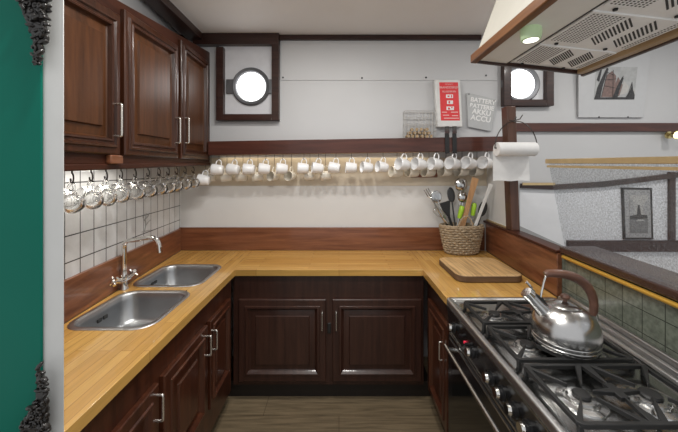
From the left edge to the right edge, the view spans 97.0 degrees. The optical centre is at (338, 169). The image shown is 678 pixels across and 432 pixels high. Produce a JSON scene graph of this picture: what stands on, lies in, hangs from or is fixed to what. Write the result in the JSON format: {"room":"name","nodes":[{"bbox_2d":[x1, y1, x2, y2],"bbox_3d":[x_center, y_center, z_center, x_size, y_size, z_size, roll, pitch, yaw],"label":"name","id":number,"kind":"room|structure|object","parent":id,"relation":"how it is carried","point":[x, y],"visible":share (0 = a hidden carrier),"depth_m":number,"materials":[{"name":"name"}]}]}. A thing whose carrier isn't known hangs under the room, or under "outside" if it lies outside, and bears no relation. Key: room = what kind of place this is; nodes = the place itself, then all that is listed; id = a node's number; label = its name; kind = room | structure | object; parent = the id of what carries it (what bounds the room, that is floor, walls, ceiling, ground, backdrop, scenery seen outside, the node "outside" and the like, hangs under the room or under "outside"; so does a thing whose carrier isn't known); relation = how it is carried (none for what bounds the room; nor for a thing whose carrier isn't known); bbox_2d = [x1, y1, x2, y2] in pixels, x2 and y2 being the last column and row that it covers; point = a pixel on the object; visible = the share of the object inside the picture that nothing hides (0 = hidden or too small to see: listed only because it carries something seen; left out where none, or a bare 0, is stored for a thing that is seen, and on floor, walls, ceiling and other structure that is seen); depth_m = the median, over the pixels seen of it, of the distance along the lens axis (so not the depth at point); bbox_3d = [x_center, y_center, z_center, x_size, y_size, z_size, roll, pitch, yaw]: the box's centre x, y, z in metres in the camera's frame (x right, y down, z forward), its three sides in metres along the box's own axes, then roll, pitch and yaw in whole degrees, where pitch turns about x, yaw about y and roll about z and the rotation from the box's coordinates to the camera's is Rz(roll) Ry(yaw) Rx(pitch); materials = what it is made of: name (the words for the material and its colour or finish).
{"room":"ship interior","nodes":[
{"label":"ship interior","id":0,"kind":"room"},
{"bbox_2d":[43,0,63,431],"bbox_3d":[-1.437,0.220,0.746,1.525,2.675,0.022,0,0,0],"label":"wall","id":1,"kind":"structure","parent":0,"point":[53,61],"depth_m":0.73,"materials":[{"name":"white paint"}]},
{"bbox_2d":[0,0,51,431],"bbox_3d":[-1.387,0.157,0.715,1.427,1.700,0.038,0,0,0],"label":"wall panel","id":2,"kind":"object","parent":1,"relation":"attached to","point":[24,401],"visible":1,"depth_m":0.73,"materials":[{"name":"green paint"}]},
{"bbox_2d":[64,167,179,323],"bbox_3d":[-1.268,0.220,1.617,0.060,2.675,1.849,0,0,-6],"label":"wall","id":3,"kind":"structure","parent":0,"point":[94,237],"depth_m":1.64,"materials":[{"name":"white tile"}]},
{"bbox_2d":[64,228,180,322],"bbox_3d":[-1.228,0.573,1.617,0.022,0.181,1.725,0,0,-6],"label":"trim","id":4,"kind":"structure","parent":3,"relation":"attached to","point":[82,290],"depth_m":1.57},
{"bbox_2d":[64,0,209,181],"bbox_3d":[-1.095,-0.464,1.645,0.277,1.034,1.746,0,0,-6],"label":"upper cabinet","id":5,"kind":"object","parent":3,"relation":"attached to","point":[137,91],"visible":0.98,"depth_m":1.42,"materials":[{"name":"brown wood"}]},
{"bbox_2d":[64,181,85,213],"bbox_3d":[-1.046,0.105,1.166,0.106,0.123,0.089,0,0,33],"label":"glass mug","id":6,"kind":"object","parent":5,"relation":"hanging from","point":[74,202],"visible":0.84,"depth_m":1.14,"materials":[{"name":"white"}]},
{"bbox_2d":[76,180,103,209],"bbox_3d":[-1.051,0.103,1.267,0.108,0.124,0.089,0,0,35],"label":"glass mug","id":7,"kind":"object","parent":5,"relation":"hanging from","point":[93,198],"visible":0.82,"depth_m":1.24,"materials":[{"name":"white"}]},
{"bbox_2d":[95,178,117,205],"bbox_3d":[-1.057,0.100,1.354,0.108,0.124,0.089,0,0,39],"label":"glass mug","id":8,"kind":"object","parent":5,"relation":"hanging from","point":[110,196],"visible":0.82,"depth_m":1.33,"materials":[{"name":"white"}]},
{"bbox_2d":[110,177,130,202],"bbox_3d":[-1.065,0.096,1.448,0.106,0.122,0.089,0,0,42],"label":"glass mug","id":9,"kind":"object","parent":5,"relation":"hanging from","point":[123,193],"visible":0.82,"depth_m":1.43,"materials":[{"name":"white"}]},
{"bbox_2d":[124,176,145,199],"bbox_3d":[-1.065,0.093,1.564,0.106,0.123,0.089,0,0,39],"label":"glass mug","id":10,"kind":"object","parent":5,"relation":"hanging from","point":[138,192],"visible":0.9,"depth_m":1.54,"materials":[{"name":"white"}]},
{"bbox_2d":[138,175,157,196],"bbox_3d":[-1.074,0.090,1.681,0.107,0.123,0.089,0,0,33],"label":"glass mug","id":11,"kind":"object","parent":5,"relation":"hanging from","point":[151,189],"visible":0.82,"depth_m":1.66,"materials":[{"name":"white"}]},
{"bbox_2d":[151,174,167,194],"bbox_3d":[-1.080,0.086,1.792,0.105,0.122,0.089,0,0,33],"label":"glass mug","id":12,"kind":"object","parent":5,"relation":"hanging from","point":[162,187],"visible":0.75,"depth_m":1.77,"materials":[{"name":"white"}]},
{"bbox_2d":[159,173,176,192],"bbox_3d":[-1.089,0.084,1.901,0.108,0.124,0.089,0,0,42],"label":"glass mug","id":13,"kind":"object","parent":5,"relation":"hanging from","point":[172,186],"visible":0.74,"depth_m":1.88,"materials":[{"name":"white"}]},
{"bbox_2d":[168,173,183,190],"bbox_3d":[-1.099,0.080,2.006,0.108,0.123,0.089,0,0,42],"label":"glass mug","id":14,"kind":"object","parent":5,"relation":"hanging from","point":[179,183],"visible":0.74,"depth_m":1.99,"materials":[{"name":"white"}]},
{"bbox_2d":[178,172,191,188],"bbox_3d":[-1.101,0.076,2.129,0.103,0.122,0.089,0,0,40],"label":"glass mug","id":15,"kind":"object","parent":5,"relation":"hanging from","point":[187,183],"visible":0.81,"depth_m":2.10,"materials":[{"name":"white"}]},
{"bbox_2d":[185,171,199,187],"bbox_3d":[-1.109,0.072,2.264,0.105,0.122,0.089,0,0,42],"label":"glass mug","id":16,"kind":"object","parent":5,"relation":"hanging from","point":[195,182],"visible":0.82,"depth_m":2.24,"materials":[{"name":"white"}]},
{"bbox_2d":[197,170,210,184],"bbox_3d":[-1.068,0.060,2.366,0.096,0.121,0.090,0,0,-7],"label":"mug","id":17,"kind":"object","parent":5,"relation":"hanging from","point":[204,179],"visible":0.9,"depth_m":2.34,"materials":[{"name":"white ceramic"}]},
{"bbox_2d":[118,0,178,34],"bbox_3d":[-1.242,-0.755,1.627,0.014,0.725,1.764,0,0,-6],"label":"wall panel","id":18,"kind":"object","parent":3,"relation":"attached to","point":[140,6],"depth_m":1.98,"materials":[{"name":"paint"}]},
{"bbox_2d":[142,0,201,40],"bbox_3d":[-1.175,-1.091,1.657,0.120,0.055,1.634,0,0,0],"label":"trim","id":19,"kind":"structure","parent":3,"relation":"attached to","point":[166,9],"depth_m":2.12,"materials":[{"name":"brown wood"}]},
{"bbox_2d":[211,356,444,431],"bbox_3d":[1.650,1.582,1.000,7.700,0.050,3.200,0,0,0],"label":"floor","id":20,"kind":"structure","parent":0,"point":[238,413],"depth_m":1.91,"materials":[{"name":"brown wood"}]},
{"bbox_2d":[80,280,230,431],"bbox_3d":[-0.902,1.131,1.415,0.477,0.853,1.270,0,0,0],"label":"base cabinet","id":21,"kind":"object","parent":20,"relation":"on","point":[185,387],"visible":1,"depth_m":1.36,"materials":[{"name":"brown wood"}]},
{"bbox_2d":[228,276,430,395],"bbox_3d":[-0.070,1.131,2.211,1.401,0.853,0.458,0,0,0],"label":"base cabinet","id":22,"kind":"object","parent":20,"relation":"on","point":[293,335],"visible":1,"depth_m":2.02,"materials":[{"name":"brown wood"}]},
{"bbox_2d":[64,250,556,431],"bbox_3d":[-0.048,0.683,1.618,2.506,0.040,1.717,0,0,0],"label":"countertop","id":23,"kind":"structure","parent":22,"relation":"on","point":[98,364],"depth_m":1.66,"materials":[{"name":"wood"}]},
{"bbox_2d":[67,290,189,329],"bbox_3d":[-0.978,0.737,1.442,0.385,0.156,0.407,0,0,0],"label":"sink","id":24,"kind":"object","parent":23,"relation":"in","point":[139,309],"visible":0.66,"depth_m":1.58,"materials":[{"name":"metal"}]},
{"bbox_2d":[110,235,162,290],"bbox_3d":[-1.105,0.514,1.668,0.245,0.299,0.179,0,0,0],"label":"tap","id":25,"kind":"object","parent":23,"relation":"on","point":[123,278],"visible":1,"depth_m":1.66,"materials":[{"name":"silver metal"}]},
{"bbox_2d":[133,264,220,286],"bbox_3d":[-1.000,0.737,1.899,0.410,0.156,0.403,0,0,0],"label":"sink","id":26,"kind":"object","parent":23,"relation":"in","point":[176,275],"visible":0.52,"depth_m":2.06,"materials":[{"name":"metal"}]},
{"bbox_2d":[439,215,483,254],"bbox_3d":[0.971,0.504,2.382,0.357,0.314,0.206,0,0,-3],"label":"basket","id":27,"kind":"object","parent":23,"relation":"on","point":[456,240],"visible":0.94,"depth_m":2.31,"materials":[{"name":"wicker"}]},
{"bbox_2d":[424,188,446,225],"bbox_3d":[0.790,0.337,2.370,0.241,0.394,0.014,0,0,0],"label":"serving fork","id":28,"kind":"object","parent":27,"relation":"in","point":[428,188],"visible":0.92,"depth_m":2.37,"materials":[{"name":"metal"}]},
{"bbox_2d":[432,191,447,224],"bbox_3d":[0.822,0.354,2.395,0.176,0.381,0.014,0,0,7],"label":"slotted spoon","id":29,"kind":"object","parent":27,"relation":"in","point":[436,195],"visible":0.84,"depth_m":2.40,"materials":[{"name":"metal"}]},
{"bbox_2d":[432,191,441,202],"bbox_3d":[0.778,0.213,2.400,0.088,0.098,0.009,0,0,0],"label":"bowl","id":30,"kind":"object","parent":29,"relation":"on","point":[436,195],"depth_m":2.40,"materials":[{"name":"metal"}]},
{"bbox_2d":[438,200,452,225],"bbox_3d":[0.873,0.403,2.406,0.155,0.323,0.017,0,0,7],"label":"spatula","id":31,"kind":"object","parent":27,"relation":"in","point":[445,206],"visible":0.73,"depth_m":2.40,"materials":[{"name":"black plastic"}]},
{"bbox_2d":[447,187,455,225],"bbox_3d":[0.918,0.346,2.424,0.082,0.415,0.030,0,0,29],"label":"ladle","id":32,"kind":"object","parent":27,"relation":"in","point":[450,192],"visible":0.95,"depth_m":2.42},
{"bbox_2d":[447,187,454,201],"bbox_3d":[0.908,0.201,2.429,0.065,0.123,0.013,0,0,0],"label":"bowl","id":33,"kind":"object","parent":32,"relation":"on","point":[450,192],"depth_m":2.43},
{"bbox_2d":[454,178,467,225],"bbox_3d":[0.968,0.307,2.378,0.101,0.491,0.054,0,0,22],"label":"ladle","id":34,"kind":"object","parent":27,"relation":"in","point":[460,184],"visible":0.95,"depth_m":2.37,"materials":[{"name":"metal"}]},
{"bbox_2d":[454,178,467,190],"bbox_3d":[0.970,0.115,2.371,0.108,0.108,0.032,0,0,0],"label":"bowl","id":35,"kind":"object","parent":34,"relation":"on","point":[460,184],"depth_m":2.36,"materials":[{"name":"metal"}]},
{"bbox_2d":[457,206,464,225],"bbox_3d":[0.934,0.416,2.345,0.093,0.276,0.038,0,0,0],"label":"kitchen knife","id":36,"kind":"object","parent":27,"relation":"in","point":[461,208],"visible":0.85,"depth_m":2.33,"materials":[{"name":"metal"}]},
{"bbox_2d":[457,191,467,219],"bbox_3d":[0.988,0.360,2.380,0.090,0.378,0.031,0,0,0],"label":"serving spoon","id":37,"kind":"object","parent":27,"relation":"in","point":[462,197],"visible":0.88,"depth_m":2.37,"materials":[{"name":"metal"}]},
{"bbox_2d":[457,191,467,202],"bbox_3d":[0.988,0.215,2.380,0.090,0.089,0.031,0,0,0],"label":"bowl","id":38,"kind":"object","parent":37,"relation":"on","point":[462,197],"depth_m":2.37,"materials":[{"name":"metal"}]},
{"bbox_2d":[460,177,478,225],"bbox_3d":[1.008,0.291,2.345,0.179,0.470,0.015,0,0,-8],"label":"wooden spatula","id":39,"kind":"object","parent":27,"relation":"in","point":[474,181],"visible":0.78,"depth_m":2.34,"materials":[{"name":"brown wood"}]},
{"bbox_2d":[471,203,476,225],"bbox_3d":[1.054,0.410,2.370,0.066,0.303,0.038,0,0,0],"label":"kitchen knife","id":40,"kind":"object","parent":27,"relation":"in","point":[474,205],"visible":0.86,"depth_m":2.36,"materials":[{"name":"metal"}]},
{"bbox_2d":[477,202,486,225],"bbox_3d":[1.127,0.415,2.409,0.148,0.326,0.021,0,0,-17],"label":"serving spoon","id":41,"kind":"object","parent":27,"relation":"in","point":[485,206],"visible":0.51,"depth_m":2.42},
{"bbox_2d":[478,202,486,215],"bbox_3d":[1.159,0.313,2.419,0.081,0.121,0.015,0,0,-4],"label":"bowl","id":42,"kind":"object","parent":41,"relation":"on","point":[485,207],"depth_m":2.42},
{"bbox_2d":[474,183,492,225],"bbox_3d":[1.105,0.320,2.333,0.181,0.433,0.011,0,0,3],"label":"server","id":43,"kind":"object","parent":27,"relation":"in","point":[489,187],"visible":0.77,"depth_m":2.33,"materials":[{"name":"white plastic"}]},
{"bbox_2d":[439,257,521,282],"bbox_3d":[0.898,0.642,1.949,0.400,0.040,0.382,0,0,0],"label":"cutting board","id":44,"kind":"object","parent":23,"relation":"on","point":[462,269],"visible":1,"depth_m":1.86,"materials":[{"name":"brown wood"}]},
{"bbox_2d":[427,281,451,431],"bbox_3d":[0.825,1.131,1.817,0.549,0.853,0.485,0,0,0],"label":"base cabinet","id":45,"kind":"object","parent":20,"relation":"on","point":[437,314],"visible":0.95,"depth_m":1.75,"materials":[{"name":"brown wood"}]},
{"bbox_2d":[444,293,677,431],"bbox_3d":[0.834,1.089,1.088,0.644,0.935,0.936,0,0,0],"label":"range cooker","id":46,"kind":"object","parent":20,"relation":"on","point":[501,379],"visible":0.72,"depth_m":1.01,"materials":[{"name":"black metal"}]},
{"bbox_2d":[521,269,602,359],"bbox_3d":[0.829,0.503,1.113,0.213,0.269,0.229,0,0,-44],"label":"kettle","id":47,"kind":"object","parent":46,"relation":"on","point":[563,327],"visible":1,"depth_m":1.06,"materials":[{"name":"metal"}]},
{"bbox_2d":[170,0,495,35],"bbox_3d":[1.650,-1.143,1.475,7.700,0.050,2.250,0,0,0],"label":"ceiling","id":48,"kind":"structure","parent":0,"point":[283,17],"depth_m":2.19,"materials":[{"name":"paint"}]},
{"bbox_2d":[471,0,677,76],"bbox_3d":[0.851,-0.769,0.889,0.514,0.695,0.939,0,0,0],"label":"hood","id":49,"kind":"object","parent":48,"relation":"attached to","point":[583,38],"visible":1,"depth_m":1.04,"materials":[{"name":"paint"}]},
{"bbox_2d":[180,36,677,355],"bbox_3d":[2.025,0.220,2.530,6.950,2.675,0.070,0,0,0],"label":"wall","id":50,"kind":"structure","parent":0,"point":[329,89],"depth_m":2.50,"materials":[{"name":"paint"}]},
{"bbox_2d":[193,33,279,120],"bbox_3d":[-0.843,-0.764,2.475,0.703,0.719,0.058,0,0,0],"label":"window","id":51,"kind":"structure","parent":50,"relation":"in","point":[247,64],"depth_m":2.48,"materials":[{"name":"paint"}]},
{"bbox_2d":[180,35,481,40],"bbox_3d":[-0.136,-1.098,2.490,2.627,0.041,0.030,0,0,0],"label":"trim","id":52,"kind":"structure","parent":50,"relation":"attached to","point":[281,37],"depth_m":2.48,"materials":[{"name":"brown wood"}]},
{"bbox_2d":[180,227,484,249],"bbox_3d":[-0.059,0.570,2.489,2.528,0.187,0.024,0,0,0],"label":"trim","id":53,"kind":"structure","parent":50,"relation":"attached to","point":[192,238],"depth_m":2.48,"materials":[{"name":"wood"}]},
{"bbox_2d":[208,136,502,167],"bbox_3d":[0.118,-0.138,2.425,2.334,0.253,0.149,0,0,0],"label":"rail","id":54,"kind":"object","parent":50,"relation":"attached to","point":[436,144],"visible":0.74,"depth_m":2.35,"materials":[{"name":"brown wood"}]},
{"bbox_2d":[210,160,223,174],"bbox_3d":[-0.958,-0.022,2.368,0.091,0.123,0.090,0,0,-6],"label":"mug","id":55,"kind":"object","parent":54,"relation":"hanging from","point":[215,169],"visible":1,"depth_m":2.34,"materials":[{"name":"white ceramic"}]},
{"bbox_2d":[220,168,232,181],"bbox_3d":[-0.913,0.038,2.447,0.091,0.125,0.082,0,0,-8],"label":"mug","id":56,"kind":"object","parent":54,"relation":"hanging from","point":[224,177],"visible":0.63,"depth_m":2.42,"materials":[{"name":"beige ceramic"}]},
{"bbox_2d":[226,159,240,174],"bbox_3d":[-0.834,-0.024,2.370,0.093,0.121,0.090,0,0,7],"label":"mug","id":57,"kind":"object","parent":54,"relation":"hanging from","point":[231,169],"visible":1,"depth_m":2.34,"materials":[{"name":"white ceramic"}]},
{"bbox_2d":[235,167,247,180],"bbox_3d":[-0.791,0.034,2.445,0.090,0.120,0.082,0,0,-4],"label":"mug","id":58,"kind":"object","parent":54,"relation":"hanging from","point":[238,177],"visible":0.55,"depth_m":2.41,"materials":[{"name":"beige ceramic"}]},
{"bbox_2d":[242,159,254,174],"bbox_3d":[-0.710,-0.025,2.368,0.088,0.124,0.090,0,0,-6],"label":"mug","id":59,"kind":"object","parent":54,"relation":"hanging from","point":[247,168],"visible":1,"depth_m":2.34,"materials":[{"name":"white ceramic"}]},
{"bbox_2d":[252,167,263,181],"bbox_3d":[-0.661,0.034,2.446,0.090,0.125,0.082,0,0,-6],"label":"mug","id":60,"kind":"object","parent":54,"relation":"hanging from","point":[255,177],"visible":0.7,"depth_m":2.42,"materials":[{"name":"beige ceramic"}]},
{"bbox_2d":[258,159,270,173],"bbox_3d":[-0.588,-0.028,2.367,0.093,0.121,0.090,0,0,-11],"label":"mug","id":61,"kind":"object","parent":54,"relation":"hanging from","point":[263,168],"visible":1,"depth_m":2.34,"materials":[{"name":"white ceramic"}]},
{"bbox_2d":[266,166,279,180],"bbox_3d":[-0.531,0.029,2.440,0.082,0.119,0.091,0,0,30],"label":"mug","id":62,"kind":"object","parent":54,"relation":"hanging from","point":[272,176],"visible":0.88,"depth_m":2.43,"materials":[{"name":"beige ceramic"}]},
{"bbox_2d":[276,159,287,173],"bbox_3d":[-0.451,-0.030,2.366,0.091,0.123,0.090,0,0,-14],"label":"mug","id":63,"kind":"object","parent":54,"relation":"hanging from","point":[281,168],"visible":1,"depth_m":2.34,"materials":[{"name":"white ceramic"}]},
{"bbox_2d":[284,166,296,180],"bbox_3d":[-0.391,0.028,2.441,0.082,0.120,0.090,0,0,25],"label":"mug","id":64,"kind":"object","parent":54,"relation":"hanging from","point":[290,175],"visible":0.97,"depth_m":2.44,"materials":[{"name":"beige ceramic"}]},
{"bbox_2d":[297,158,308,173],"bbox_3d":[-0.283,-0.032,2.368,0.090,0.124,0.090,0,0,-5],"label":"mug","id":65,"kind":"object","parent":54,"relation":"hanging from","point":[302,168],"visible":1,"depth_m":2.34,"materials":[{"name":"white ceramic"}]},
{"bbox_2d":[304,166,314,179],"bbox_3d":[-0.243,0.025,2.445,0.090,0.120,0.082,0,0,-5],"label":"mug","id":66,"kind":"object","parent":54,"relation":"hanging from","point":[307,176],"visible":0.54,"depth_m":2.41,"materials":[{"name":"beige ceramic"}]},
{"bbox_2d":[311,158,323,172],"bbox_3d":[-0.171,-0.034,2.365,0.092,0.122,0.090,0,0,-13],"label":"mug","id":67,"kind":"object","parent":54,"relation":"hanging from","point":[315,167],"visible":1,"depth_m":2.34,"materials":[{"name":"white ceramic"}]},
{"bbox_2d":[320,166,331,180],"bbox_3d":[-0.107,0.026,2.447,0.091,0.125,0.082,0,0,-6],"label":"mug","id":68,"kind":"object","parent":54,"relation":"hanging from","point":[325,175],"visible":0.73,"depth_m":2.42,"materials":[{"name":"beige ceramic"}]},
{"bbox_2d":[328,158,340,172],"bbox_3d":[-0.036,-0.037,2.370,0.096,0.121,0.090,0,0,7],"label":"mug","id":69,"kind":"object","parent":54,"relation":"hanging from","point":[333,167],"visible":1,"depth_m":2.34,"materials":[{"name":"white ceramic"}]},
{"bbox_2d":[345,157,356,172],"bbox_3d":[0.095,-0.037,2.368,0.088,0.124,0.090,0,0,-4],"label":"mug","id":70,"kind":"object","parent":54,"relation":"hanging from","point":[350,167],"visible":1,"depth_m":2.34,"materials":[{"name":"white ceramic"}]},
{"bbox_2d":[360,157,372,172],"bbox_3d":[0.219,-0.040,2.365,0.091,0.123,0.090,0,0,-18],"label":"mug","id":71,"kind":"object","parent":54,"relation":"hanging from","point":[365,167],"visible":1,"depth_m":2.34,"materials":[{"name":"white ceramic"}]},
{"bbox_2d":[375,157,388,171],"bbox_3d":[0.340,-0.043,2.364,0.093,0.121,0.090,0,0,-21],"label":"mug","id":72,"kind":"object","parent":54,"relation":"hanging from","point":[380,166],"visible":1,"depth_m":2.35,"materials":[{"name":"white ceramic"}]},
{"bbox_2d":[388,166,402,176],"bbox_3d":[0.464,-0.007,2.443,0.105,0.134,0.093,0,0,-21],"label":"mug","id":73,"kind":"object","parent":54,"relation":"hanging from","point":[392,172],"visible":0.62,"depth_m":2.42,"materials":[{"name":"beige ceramic"}]},
{"bbox_2d":[394,153,410,169],"bbox_3d":[0.503,-0.066,2.363,0.107,0.137,0.102,0,0,-27],"label":"mug","id":74,"kind":"object","parent":54,"relation":"hanging from","point":[401,163],"visible":1,"depth_m":2.35,"materials":[{"name":"white ceramic"}]},
{"bbox_2d":[404,167,419,176],"bbox_3d":[0.597,-0.009,2.442,0.104,0.134,0.093,0,0,-19],"label":"mug","id":75,"kind":"object","parent":54,"relation":"hanging from","point":[408,173],"visible":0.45,"depth_m":2.42,"materials":[{"name":"beige ceramic"}]},
{"bbox_2d":[411,153,426,169],"bbox_3d":[0.632,-0.068,2.363,0.106,0.138,0.102,0,0,-23],"label":"mug","id":76,"kind":"object","parent":54,"relation":"hanging from","point":[417,163],"visible":0.98,"depth_m":2.35,"materials":[{"name":"white ceramic"}]},
{"bbox_2d":[403,111,435,137],"bbox_3d":[0.657,-0.368,2.455,0.252,0.222,0.081,0,0,0],"label":"wire basket","id":77,"kind":"object","parent":54,"relation":"on","point":[408,112],"visible":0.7,"depth_m":2.42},
{"bbox_2d":[420,167,435,176],"bbox_3d":[0.728,-0.011,2.442,0.104,0.134,0.093,0,0,-21],"label":"mug","id":78,"kind":"object","parent":54,"relation":"hanging from","point":[426,172],"visible":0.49,"depth_m":2.42,"materials":[{"name":"beige ceramic"}]},
{"bbox_2d":[427,153,443,169],"bbox_3d":[0.761,-0.070,2.365,0.103,0.139,0.102,0,0,-22],"label":"mug","id":79,"kind":"object","parent":54,"relation":"hanging from","point":[433,163],"visible":0.98,"depth_m":2.35,"materials":[{"name":"white ceramic"}]},
{"bbox_2d":[437,166,452,176],"bbox_3d":[0.866,-0.013,2.441,0.105,0.134,0.093,0,0,-21],"label":"mug","id":80,"kind":"object","parent":54,"relation":"hanging from","point":[443,172],"visible":0.55,"depth_m":2.42,"materials":[{"name":"beige ceramic"}]},
{"bbox_2d":[444,153,460,169],"bbox_3d":[0.900,-0.072,2.361,0.107,0.137,0.102,0,0,-27],"label":"mug","id":81,"kind":"object","parent":54,"relation":"hanging from","point":[450,162],"visible":0.98,"depth_m":2.37,"materials":[{"name":"white ceramic"}]},
{"bbox_2d":[453,167,468,175],"bbox_3d":[0.998,-0.015,2.442,0.104,0.134,0.093,0,0,-19],"label":"mug","id":82,"kind":"object","parent":54,"relation":"hanging from","point":[457,172],"visible":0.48,"depth_m":2.42,"materials":[{"name":"beige ceramic"}]},
{"bbox_2d":[460,152,477,168],"bbox_3d":[1.025,-0.074,2.362,0.108,0.137,0.102,0,0,-27],"label":"mug","id":83,"kind":"object","parent":54,"relation":"hanging from","point":[467,162],"visible":0.98,"depth_m":2.36,"materials":[{"name":"white ceramic"}]},
{"bbox_2d":[469,160,483,175],"bbox_3d":[1.119,-0.017,2.441,0.105,0.134,0.093,0,0,-21],"label":"mug","id":84,"kind":"object","parent":54,"relation":"hanging from","point":[477,171],"visible":0.56,"depth_m":2.42,"materials":[{"name":"beige ceramic"}]},
{"bbox_2d":[477,152,492,168],"bbox_3d":[1.157,-0.076,2.362,0.107,0.137,0.102,0,0,-31],"label":"mug","id":85,"kind":"object","parent":54,"relation":"hanging from","point":[484,162],"visible":0.95,"depth_m":2.37,"materials":[{"name":"white ceramic"}]},
{"bbox_2d":[433,80,462,152],"bbox_3d":[0.896,-0.434,2.419,0.232,0.610,0.158,0,0,0],"label":"box","id":86,"kind":"object","parent":50,"relation":"attached to","point":[447,93],"visible":1,"depth_m":2.45,"materials":[{"name":"white plastic"}]},
{"bbox_2d":[442,112,458,118],"bbox_3d":[0.910,-0.448,2.448,0.139,0.055,0.001,0,0,0],"label":"print","id":87,"kind":"object","parent":86,"relation":"attached to","point":[445,115],"depth_m":2.45},
{"bbox_2d":[467,93,496,130],"bbox_3d":[1.185,-0.480,2.486,0.252,0.321,0.021,0,0,0],"label":"sign","id":88,"kind":"object","parent":50,"relation":"attached to","point":[480,109],"visible":1,"depth_m":2.48,"materials":[{"name":"grey plastic"}]},
{"bbox_2d":[501,66,553,106],"bbox_3d":[1.552,-0.736,2.477,0.412,0.425,0.054,0,0,0],"label":"window","id":89,"kind":"structure","parent":50,"relation":"in","point":[520,87],"depth_m":2.47,"materials":[{"name":"brown wood"}]},
{"bbox_2d":[520,226,562,245],"bbox_3d":[1.701,0.617,2.502,0.384,0.300,0.003,0,0,0],"label":"trim","id":90,"kind":"structure","parent":50,"relation":"attached to","point":[521,228],"depth_m":2.50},
{"bbox_2d":[516,123,677,131],"bbox_3d":[3.471,-0.353,2.490,4.037,0.071,0.030,0,0,0],"label":"trim","id":91,"kind":"structure","parent":50,"relation":"attached to","point":[521,127],"depth_m":2.48,"materials":[{"name":"brown wood"}]},
{"bbox_2d":[520,172,677,189],"bbox_3d":[2.221,0.084,2.490,1.420,0.159,0.030,0,0,0],"label":"trim","id":92,"kind":"structure","parent":50,"relation":"attached to","point":[672,175],"depth_m":2.48,"materials":[{"name":"brown wood"}]},
{"bbox_2d":[545,156,677,170],"bbox_3d":[1.143,0.166,1.060,0.026,0.457,1.325,0,0,4],"label":"shelf","id":93,"kind":"object","parent":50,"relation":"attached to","point":[665,159],"visible":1,"depth_m":1.22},
{"bbox_2d":[577,51,650,117],"bbox_3d":[2.265,-0.717,2.479,0.594,0.568,0.039,0,0,0],"label":"picture frame","id":94,"kind":"object","parent":50,"relation":"attached to","point":[618,90],"visible":0.91,"depth_m":2.47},
{"bbox_2d":[594,67,637,99],"bbox_3d":[2.279,-0.714,2.471,0.347,0.264,0.013,0,0,0],"label":"print","id":95,"kind":"object","parent":94,"relation":"attached to","point":[610,83],"depth_m":2.47},
{"bbox_2d":[566,240,677,251],"bbox_3d":[3.693,0.630,2.490,3.595,0.092,0.030,0,0,0],"label":"trim","id":96,"kind":"structure","parent":50,"relation":"attached to","point":[610,245],"depth_m":2.48,"materials":[{"name":"brown wood"}]},
{"bbox_2d":[621,187,652,239],"bbox_3d":[2.479,0.361,2.494,0.261,0.431,0.019,0,0,0],"label":"picture frame","id":97,"kind":"object","parent":50,"relation":"attached to","point":[636,203],"visible":1,"depth_m":2.49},
{"bbox_2d":[629,195,647,232],"bbox_3d":[2.485,0.365,2.486,0.153,0.315,0.003,0,0,0],"label":"print","id":98,"kind":"object","parent":97,"relation":"attached to","point":[638,204],"depth_m":2.49},
{"bbox_2d":[664,131,677,138],"bbox_3d":[2.713,-0.283,2.429,0.068,0.068,0.089,0,0,0],"label":"spot lamp","id":99,"kind":"object","parent":50,"relation":"attached to","point":[668,135],"visible":1,"depth_m":2.42,"materials":[{"name":"gold metal"}]},
{"bbox_2d":[667,172,675,240],"bbox_3d":[2.762,0.301,2.492,0.046,0.568,0.026,0,0,0],"label":"trim","id":100,"kind":"structure","parent":50,"relation":"attached to","point":[671,183],"depth_m":2.48,"materials":[{"name":"brown wood"}]},
{"bbox_2d":[493,142,538,180],"bbox_3d":[1.168,-0.054,1.986,0.258,0.259,0.093,0,0,0],"label":"paper roll","id":101,"kind":"object","parent":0,"point":[510,159],"visible":0.98,"depth_m":2.02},
{"bbox_2d":[487,251,677,359],"bbox_3d":[1.179,0.996,1.427,0.050,1.122,2.165,0,0,4],"label":"wall","id":102,"kind":"structure","parent":0,"point":[655,321],"depth_m":1.16,"materials":[{"name":"green tile"}]},
{"bbox_2d":[487,167,505,225],"bbox_3d":[1.226,0.169,2.321,0.018,0.500,0.363,0,0,4],"label":"board","id":103,"kind":"object","parent":102,"relation":"attached to","point":[496,198],"visible":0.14,"depth_m":2.32,"materials":[{"name":"beige paint"}]},
{"bbox_2d":[501,106,519,230],"bbox_3d":[1.203,-0.012,2.105,0.092,0.860,0.070,0,0,0],"label":"trim","id":104,"kind":"structure","parent":102,"relation":"attached to","point":[509,131],"depth_m":2.07,"materials":[{"name":"brown wood"}]},
{"bbox_2d":[494,115,536,148],"bbox_3d":[1.171,-0.253,2.016,0.286,0.223,0.102,0,0,0],"label":"paper towel holder","id":105,"kind":"object","parent":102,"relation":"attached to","point":[515,119],"visible":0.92,"depth_m":1.98,"materials":[{"name":"metal"}]},
{"bbox_2d":[483,220,559,252],"bbox_3d":[1.210,0.426,2.034,0.089,0.016,0.947,0,0,4],"label":"trim","id":106,"kind":"structure","parent":102,"relation":"attached to","point":[538,241],"depth_m":1.83,"materials":[{"name":"brown wood"}]},
{"bbox_2d":[486,223,561,296],"bbox_3d":[1.187,0.549,2.020,0.028,0.228,0.914,0,0,4],"label":"trim","id":107,"kind":"structure","parent":102,"relation":"attached to","point":[529,259],"depth_m":1.86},
{"bbox_2d":[560,246,677,300],"bbox_3d":[1.194,0.412,0.955,0.190,0.034,1.227,0,0,4],"label":"trim","id":108,"kind":"structure","parent":102,"relation":"attached to","point":[659,280],"depth_m":1.22,"materials":[{"name":"brown wood"}]},
{"bbox_2d":[561,255,677,308],"bbox_3d":[1.104,0.444,0.948,0.019,0.018,1.178,0,0,4],"label":"brass rail","id":109,"kind":"object","parent":102,"relation":"attached to","point":[674,304],"visible":1,"depth_m":1.16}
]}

